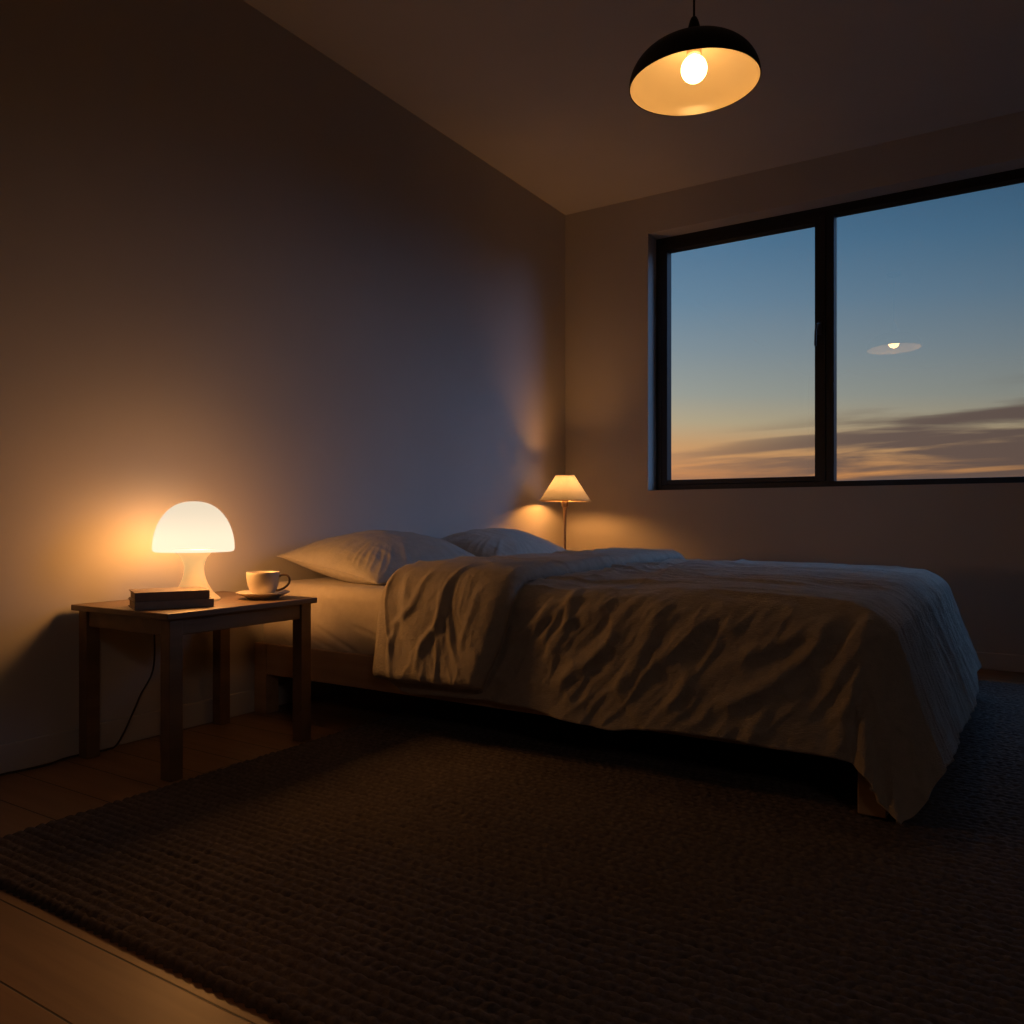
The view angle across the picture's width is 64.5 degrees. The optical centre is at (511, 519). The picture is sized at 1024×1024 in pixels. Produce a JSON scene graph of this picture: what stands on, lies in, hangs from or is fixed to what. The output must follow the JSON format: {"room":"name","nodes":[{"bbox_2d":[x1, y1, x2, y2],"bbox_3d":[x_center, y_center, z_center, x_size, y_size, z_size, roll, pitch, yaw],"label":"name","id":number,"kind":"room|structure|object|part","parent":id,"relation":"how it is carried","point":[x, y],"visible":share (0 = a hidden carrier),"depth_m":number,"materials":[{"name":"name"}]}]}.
{"room":"bedroom","nodes":[
{"label":"bedroom","id":0,"kind":"room"},
{"bbox_2d":[0,0,564,744],"bbox_3d":[-1.463,-0.590,2.345,0.200,2.580,6.807,0,0,32],"label":"wall","id":1,"kind":"structure","parent":0,"point":[240,277],"depth_m":2.87,"materials":[{"name":"paint"}]},
{"bbox_2d":[0,680,350,773],"bbox_3d":[-1.373,0.659,2.288,0.014,0.081,6.407,0,0,32],"label":"baseboard","id":2,"kind":"structure","parent":1,"relation":"attached to","point":[39,750],"depth_m":2.53,"materials":[{"name":"paint"}]},
{"bbox_2d":[0,669,1023,1023],"bbox_3d":[0.731,0.750,0.962,5.388,0.100,6.807,0,0,32],"label":"floor","id":3,"kind":"structure","parent":0,"point":[53,970],"depth_m":1.46,"materials":[{"name":"brown wood"}]},
{"bbox_2d":[71,591,316,781],"bbox_3d":[-0.959,0.474,2.487,0.458,0.452,0.538,0,0,32],"label":"bedside table","id":4,"kind":"object","parent":3,"relation":"on","point":[233,610],"visible":0.96,"depth_m":2.38,"materials":[{"name":"brown wood"}]},
{"bbox_3d":[-1.250,0.483,2.398,0.041,0.435,0.041,0,0,32],"label":"leg","id":5,"kind":"part","parent":4,"relation":"part of","materials":[{"name":"brown wood"}]},
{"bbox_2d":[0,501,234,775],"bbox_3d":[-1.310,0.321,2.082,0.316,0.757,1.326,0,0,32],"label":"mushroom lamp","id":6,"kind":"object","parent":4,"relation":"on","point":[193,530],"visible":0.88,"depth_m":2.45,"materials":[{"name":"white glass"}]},
{"bbox_3d":[-1.416,0.469,2.091,0.128,0.460,1.228,0,0,32],"label":"power cord","id":7,"kind":"part","parent":6,"relation":"part of","materials":[{"name":"plastic"}]},
{"bbox_3d":[-0.988,0.020,2.521,0.239,0.156,0.239,0,0,32],"label":"lamp shade","id":8,"kind":"part","parent":6,"relation":"part of","materials":[{"name":"white glass"}]},
{"bbox_3d":[-0.988,0.170,2.521,0.157,0.157,0.157,0,0,32],"label":"stem","id":9,"kind":"part","parent":6,"relation":"part of","materials":[{"name":"white glass"}]},
{"bbox_2d":[128,597,213,609],"bbox_3d":[-0.983,0.236,2.336,0.208,0.022,0.147,0,0,-32],"label":"book","id":10,"kind":"object","parent":4,"relation":"on","point":[187,603],"visible":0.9,"depth_m":2.27,"materials":[{"name":"black paper"}]},
{"bbox_2d":[129,586,209,601],"bbox_3d":[-0.987,0.212,2.335,0.196,0.024,0.139,0,0,-32],"label":"book","id":11,"kind":"object","parent":10,"relation":"on","point":[176,593],"visible":1,"depth_m":2.29,"materials":[{"name":"brown paper"}]},
{"bbox_3d":[-0.919,0.483,2.189,0.041,0.435,0.041,0,0,32],"label":"leg","id":12,"kind":"part","parent":4,"relation":"part of","materials":[{"name":"brown wood"}]},
{"bbox_3d":[-1.001,0.483,2.793,0.041,0.435,0.041,0,0,32],"label":"leg","id":13,"kind":"part","parent":4,"relation":"part of","materials":[{"name":"brown wood"}]},
{"bbox_2d":[236,590,289,599],"bbox_3d":[-0.788,0.237,2.567,0.165,0.022,0.165,0,0,32],"label":"saucer","id":14,"kind":"object","parent":4,"relation":"on","point":[246,593],"visible":0.86,"depth_m":2.52,"materials":[{"name":"beige ceramic"}]},
{"bbox_2d":[246,571,290,593],"bbox_3d":[-0.780,0.202,2.574,0.122,0.076,0.102,0,0,-40],"label":"cup","id":15,"kind":"object","parent":14,"relation":"on","point":[258,582],"visible":0.84,"depth_m":2.53,"materials":[{"name":"beige ceramic"}]},
{"bbox_3d":[-0.726,0.198,2.573,0.046,0.057,0.007,0,0,-6],"label":"handle","id":16,"kind":"part","parent":15,"relation":"part of","materials":[{"name":"white ceramic"}]},
{"bbox_3d":[-0.670,0.483,2.584,0.041,0.435,0.041,0,0,32],"label":"leg","id":17,"kind":"part","parent":4,"relation":"part of","materials":[{"name":"brown wood"}]},
{"bbox_2d":[0,680,1023,1023],"bbox_3d":[1.367,0.690,1.975,3.992,0.019,3.241,0,0,32],"label":"rug","id":18,"kind":"object","parent":3,"relation":"on","point":[440,861],"visible":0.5,"depth_m":1.55,"materials":[{"name":"carpet"}]},
{"bbox_2d":[254,641,888,817],"bbox_3d":[0.389,0.573,3.088,2.110,0.254,1.640,0,0,32],"label":"frame","id":19,"kind":"object","parent":3,"relation":"on","point":[272,661],"visible":0.15,"depth_m":2.74,"materials":[{"name":"brown wood"}]},
{"bbox_3d":[-0.898,0.573,2.966,0.062,0.254,0.062,0,0,32],"label":"leg","id":20,"kind":"part","parent":19,"relation":"part of","materials":[{"name":"brown wood"}]},
{"bbox_2d":[263,577,384,654],"bbox_3d":[0.386,0.336,3.087,2.094,0.218,1.617,0,0,32],"label":"mattress","id":21,"kind":"object","parent":19,"relation":"on","point":[344,616],"visible":0.03,"depth_m":2.76,"materials":[{"name":"fabric"}]},
{"bbox_2d":[277,530,474,584],"bbox_3d":[-0.462,0.132,3.216,0.496,0.186,0.776,0,0,32],"label":"pillow","id":22,"kind":"object","parent":21,"relation":"on","point":[371,557],"visible":0.7,"depth_m":2.98,"materials":[{"name":"fabric"}]},
{"bbox_2d":[441,528,564,556],"bbox_3d":[-0.032,0.132,3.879,0.496,0.187,0.776,0,0,30],"label":"pillow","id":23,"kind":"object","parent":21,"relation":"on","point":[488,542],"visible":0.44,"depth_m":3.69,"materials":[{"name":"fabric"}]},
{"bbox_2d":[373,548,981,824],"bbox_3d":[0.714,0.397,2.874,1.625,0.545,1.850,0,0,32],"label":"duvet","id":24,"kind":"object","parent":21,"relation":"on","point":[872,668],"visible":1,"depth_m":2.14,"materials":[{"name":"fabric"}]},
{"bbox_3d":[-0.012,0.501,2.393,2.047,0.111,0.030,0,0,32],"label":"rail","id":25,"kind":"part","parent":19,"relation":"part of","materials":[{"name":"brown wood"}]},
{"bbox_3d":[0.841,0.618,1.885,0.062,0.122,0.062,0,0,32],"label":"leg","id":26,"kind":"part","parent":19,"relation":"part of","materials":[{"name":"brown wood"}]},
{"bbox_3d":[0.346,0.474,4.557,0.458,0.452,0.538,0,0,32],"label":"bedside table","id":27,"kind":"object","parent":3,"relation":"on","visible":0},
{"bbox_2d":[539,475,590,549],"bbox_3d":[0.300,-0.003,4.598,0.295,0.501,0.295,0,0,32],"label":"table lamp","id":28,"kind":"object","parent":27,"relation":"on","point":[564,489],"visible":0.93,"depth_m":4.52,"materials":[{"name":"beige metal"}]},
{"bbox_3d":[0.300,-0.180,4.598,0.290,0.142,0.290,0,0,32],"label":"lamp shade","id":29,"kind":"part","parent":28,"relation":"part of","materials":[{"name":"fabric"}]},
{"bbox_2d":[243,0,1023,214],"bbox_3d":[0.731,-1.930,0.962,5.388,0.100,6.807,0,0,32],"label":"ceiling","id":30,"kind":"structure","parent":0,"point":[536,90],"depth_m":3.41,"materials":[{"name":"paint"}]},
{"bbox_2d":[629,0,760,115],"bbox_3d":[0.545,-1.589,2.427,0.385,0.582,0.385,0,0,32],"label":"pendant lamp","id":31,"kind":"object","parent":30,"relation":"hanging from","point":[696,69],"visible":1,"depth_m":2.49,"materials":[{"name":"black metal"}]},
{"bbox_3d":[0.545,-1.349,2.427,0.077,0.079,0.077,0,0,32],"label":"bulb","id":32,"kind":"part","parent":31,"relation":"part of","materials":[{"name":"white glass"}]},
{"bbox_3d":[0.545,-1.683,2.426,0.007,0.355,0.007,0,0,32],"label":"cord","id":33,"kind":"part","parent":31,"relation":"part of","materials":[{"name":"black rubber"}]},
{"bbox_2d":[565,111,1023,654],"bbox_3d":[2.492,-0.590,3.757,4.988,2.580,0.200,0,0,32],"label":"wall","id":34,"kind":"structure","parent":0,"point":[971,536],"depth_m":4.41,"materials":[{"name":"paint"}]},
{"bbox_2d":[656,168,1023,489],"bbox_3d":[2.360,-0.918,3.879,3.543,1.493,0.131,0,0,32],"label":"window","id":35,"kind":"structure","parent":34,"relation":"in","point":[824,219],"depth_m":4.33,"materials":[{"name":"black metal"}]},
{"bbox_3d":[1.292,-0.912,4.576,0.920,1.411,0.069,0,0,32],"label":"sash","id":36,"kind":"part","parent":35,"relation":"part of","materials":[{"name":"black metal"}]},
{"bbox_3d":[1.622,-0.987,4.297,0.024,0.135,0.056,0,0,44],"label":"handle","id":37,"kind":"part","parent":35,"relation":"part of","materials":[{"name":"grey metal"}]},
{"bbox_2d":[976,652,1023,672],"bbox_3d":[2.441,0.660,3.662,4.974,0.079,0.014,0,0,32],"label":"baseboard","id":38,"kind":"structure","parent":34,"relation":"attached to","point":[989,661],"depth_m":3.76,"materials":[{"name":"paint"}]}
]}

